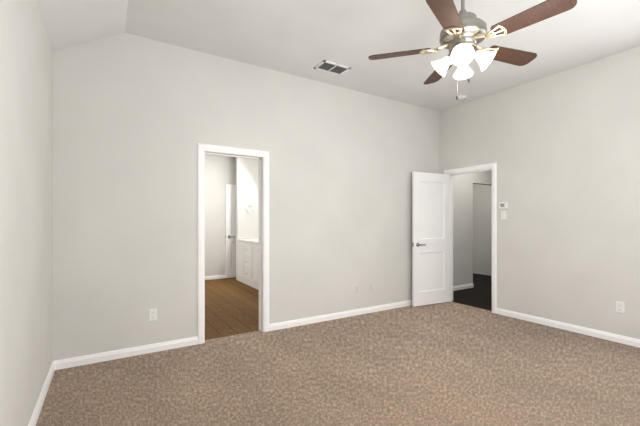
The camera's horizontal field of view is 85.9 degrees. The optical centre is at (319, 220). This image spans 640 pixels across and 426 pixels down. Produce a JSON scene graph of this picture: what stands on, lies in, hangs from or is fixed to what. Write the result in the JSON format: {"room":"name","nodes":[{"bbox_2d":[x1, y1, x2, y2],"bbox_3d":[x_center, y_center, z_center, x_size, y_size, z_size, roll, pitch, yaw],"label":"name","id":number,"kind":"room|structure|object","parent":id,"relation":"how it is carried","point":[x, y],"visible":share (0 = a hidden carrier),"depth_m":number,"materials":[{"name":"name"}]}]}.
{"room":"empty bedroom","nodes":[
{"label":"empty bedroom","id":0,"kind":"room"},
{"bbox_2d":[0,0,52,425],"bbox_3d":[-1.191,-0.355,1.067,0.120,3.250,4.550,0,0,-32],"label":"wall","id":1,"kind":"structure","parent":0,"point":[26,53],"depth_m":1.92,"materials":[{"name":"paint"}]},
{"bbox_2d":[205,154,258,275],"bbox_3d":[-1.763,-0.105,5.690,3.840,2.750,3.910,0,0,-32],"label":"wall","id":2,"kind":"structure","parent":0,"point":[243,173],"depth_m":7.53,"materials":[{"name":"paint"}]},
{"bbox_2d":[205,275,232,279],"bbox_3d":[-2.114,1.231,5.402,2.700,0.078,3.790,0,0,-32],"label":"baseboard","id":3,"kind":"structure","parent":2,"relation":"attached to","point":[215,276],"depth_m":7.52,"materials":[{"name":"white wood"}]},
{"bbox_2d":[225,184,235,277],"bbox_3d":[-1.773,0.224,7.783,0.711,2.068,0.091,0,0,-32],"label":"bathroom door","id":4,"kind":"structure","parent":2,"relation":"attached to","point":[230,190],"depth_m":7.66,"materials":[{"name":"white wood"}]},
{"bbox_2d":[205,277,259,339],"bbox_3d":[-1.824,1.302,5.788,3.600,0.057,4.240,0,0,-32],"label":"floor","id":5,"kind":"structure","parent":0,"point":[231,305],"depth_m":5.00,"materials":[{"name":"brown wood"}]},
{"bbox_2d":[235,238,258,289],"bbox_3d":[-0.976,0.735,6.564,0.574,1.071,2.306,0,0,-32],"label":"vanity cabinet","id":6,"kind":"object","parent":5,"relation":"on","point":[247,250],"visible":0.34,"depth_m":6.81,"materials":[{"name":"wood"}]},
{"bbox_2d":[53,33,439,360],"bbox_3d":[-0.206,-0.355,4.285,5.185,3.250,0.120,0,0,-32],"label":"wall","id":7,"kind":"structure","parent":0,"point":[131,113],"depth_m":3.51,"materials":[{"name":"paint"}]},
{"bbox_2d":[149,308,156,320],"bbox_3d":[-1.619,0.910,3.333,0.072,0.116,0.008,0,0,-32],"label":"outlet","id":8,"kind":"object","parent":7,"relation":"attached to","point":[152,312],"visible":1,"depth_m":3.33,"materials":[{"name":"white plastic"}]},
{"bbox_2d":[197,143,268,343],"bbox_3d":[-0.961,0.234,3.817,0.796,2.073,0.156,0,0,-32],"label":"door frame","id":9,"kind":"structure","parent":7,"relation":"attached to","point":[202,149],"depth_m":3.82,"materials":[{"name":"white wood"}]},
{"bbox_2d":[28,300,639,425],"bbox_3d":[0.961,1.231,2.402,4.945,0.078,4.310,0,0,-32],"label":"baseboard","id":10,"kind":"structure","parent":7,"relation":"attached to","point":[128,352],"depth_m":3.55,"materials":[{"name":"white wood"}]},
{"bbox_2d":[36,302,639,425],"bbox_3d":[0.949,1.300,2.365,5.125,0.060,4.500,0,0,-32],"label":"floor","id":11,"kind":"structure","parent":0,"point":[446,363],"depth_m":2.77,"materials":[{"name":"brown carpet"}]},
{"bbox_2d":[36,0,639,111],"bbox_3d":[0.961,-1.624,2.402,5.185,0.512,4.550,0,0,-32],"label":"ceiling","id":12,"kind":"structure","parent":0,"point":[293,37],"depth_m":3.23,"materials":[{"name":"paint"}]},
{"bbox_2d":[314,60,350,75],"bbox_3d":[0.141,-1.754,3.947,0.360,0.012,0.220,0,0,-32],"label":"ceiling vent","id":13,"kind":"object","parent":12,"relation":"in","point":[327,66],"visible":1,"depth_m":3.94,"materials":[{"name":"white plastic"}]},
{"bbox_2d":[458,95,466,100],"bbox_3d":[2.006,-1.739,4.868,0.136,0.042,0.136,0,0,-32],"label":"smoke detector","id":14,"kind":"object","parent":12,"relation":"attached to","point":[460,97],"visible":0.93,"depth_m":4.83,"materials":[{"name":"white plastic"}]},
{"bbox_2d":[368,0,576,99],"bbox_3d":[1.036,-1.308,2.396,1.267,0.905,1.248,0,0,-32],"label":"ceiling fan","id":15,"kind":"object","parent":12,"relation":"hanging from","point":[462,33],"visible":1,"depth_m":2.31,"materials":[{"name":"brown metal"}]},
{"bbox_2d":[452,273,491,310],"bbox_3d":[3.399,1.302,6.108,2.985,0.057,4.400,0,0,-32],"label":"floor","id":16,"kind":"structure","parent":0,"point":[480,296],"depth_m":5.96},
{"bbox_2d":[453,170,491,285],"bbox_3d":[3.507,-0.105,6.104,3.045,2.750,4.520,0,0,-32],"label":"wall","id":17,"kind":"structure","parent":0,"point":[472,192],"depth_m":6.56,"materials":[{"name":"paint"}]},
{"bbox_2d":[453,283,473,290],"bbox_3d":[3.086,1.231,6.670,2.925,0.078,0.015,0,0,-32],"label":"baseboard","id":18,"kind":"structure","parent":17,"relation":"attached to","point":[466,286],"depth_m":6.40,"materials":[{"name":"white wood"}]},
{"bbox_2d":[440,46,639,338],"bbox_3d":[3.113,-0.355,3.736,0.120,3.250,4.550,0,0,-32],"label":"wall","id":19,"kind":"structure","parent":0,"point":[564,146],"depth_m":4.03,"materials":[{"name":"paint"}]},
{"bbox_2d":[412,172,449,306],"bbox_3d":[1.698,0.267,5.225,0.726,1.983,0.147,0,0,-26],"label":"hall door","id":20,"kind":"structure","parent":19,"relation":"in","point":[430,191],"depth_m":5.20,"materials":[{"name":"white wood"}]},
{"bbox_2d":[444,163,496,312],"bbox_3d":[2.252,0.234,5.126,0.156,2.073,0.866,0,0,-32],"label":"door frame","id":21,"kind":"structure","parent":19,"relation":"attached to","point":[492,166],"depth_m":4.76,"materials":[{"name":"white wood"}]},
{"bbox_2d":[499,202,507,208],"bbox_3d":[2.469,-0.208,4.637,0.026,0.088,0.112,0,0,-32],"label":"thermostat","id":22,"kind":"object","parent":19,"relation":"attached to","point":[502,205],"visible":1,"depth_m":4.63,"materials":[{"name":"white plastic"}]},
{"bbox_2d":[501,211,505,218],"bbox_3d":[2.474,-0.080,4.640,0.014,0.116,0.072,0,0,-32],"label":"switch plate","id":23,"kind":"object","parent":19,"relation":"attached to","point":[503,213],"visible":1,"depth_m":4.64,"materials":[{"name":"white plastic"}]},
{"bbox_2d":[616,301,624,313],"bbox_3d":[3.130,0.900,3.588,0.008,0.116,0.072,0,0,-32],"label":"outlet","id":24,"kind":"object","parent":19,"relation":"attached to","point":[620,306],"visible":1,"depth_m":3.58,"materials":[{"name":"white plastic"}]}
]}

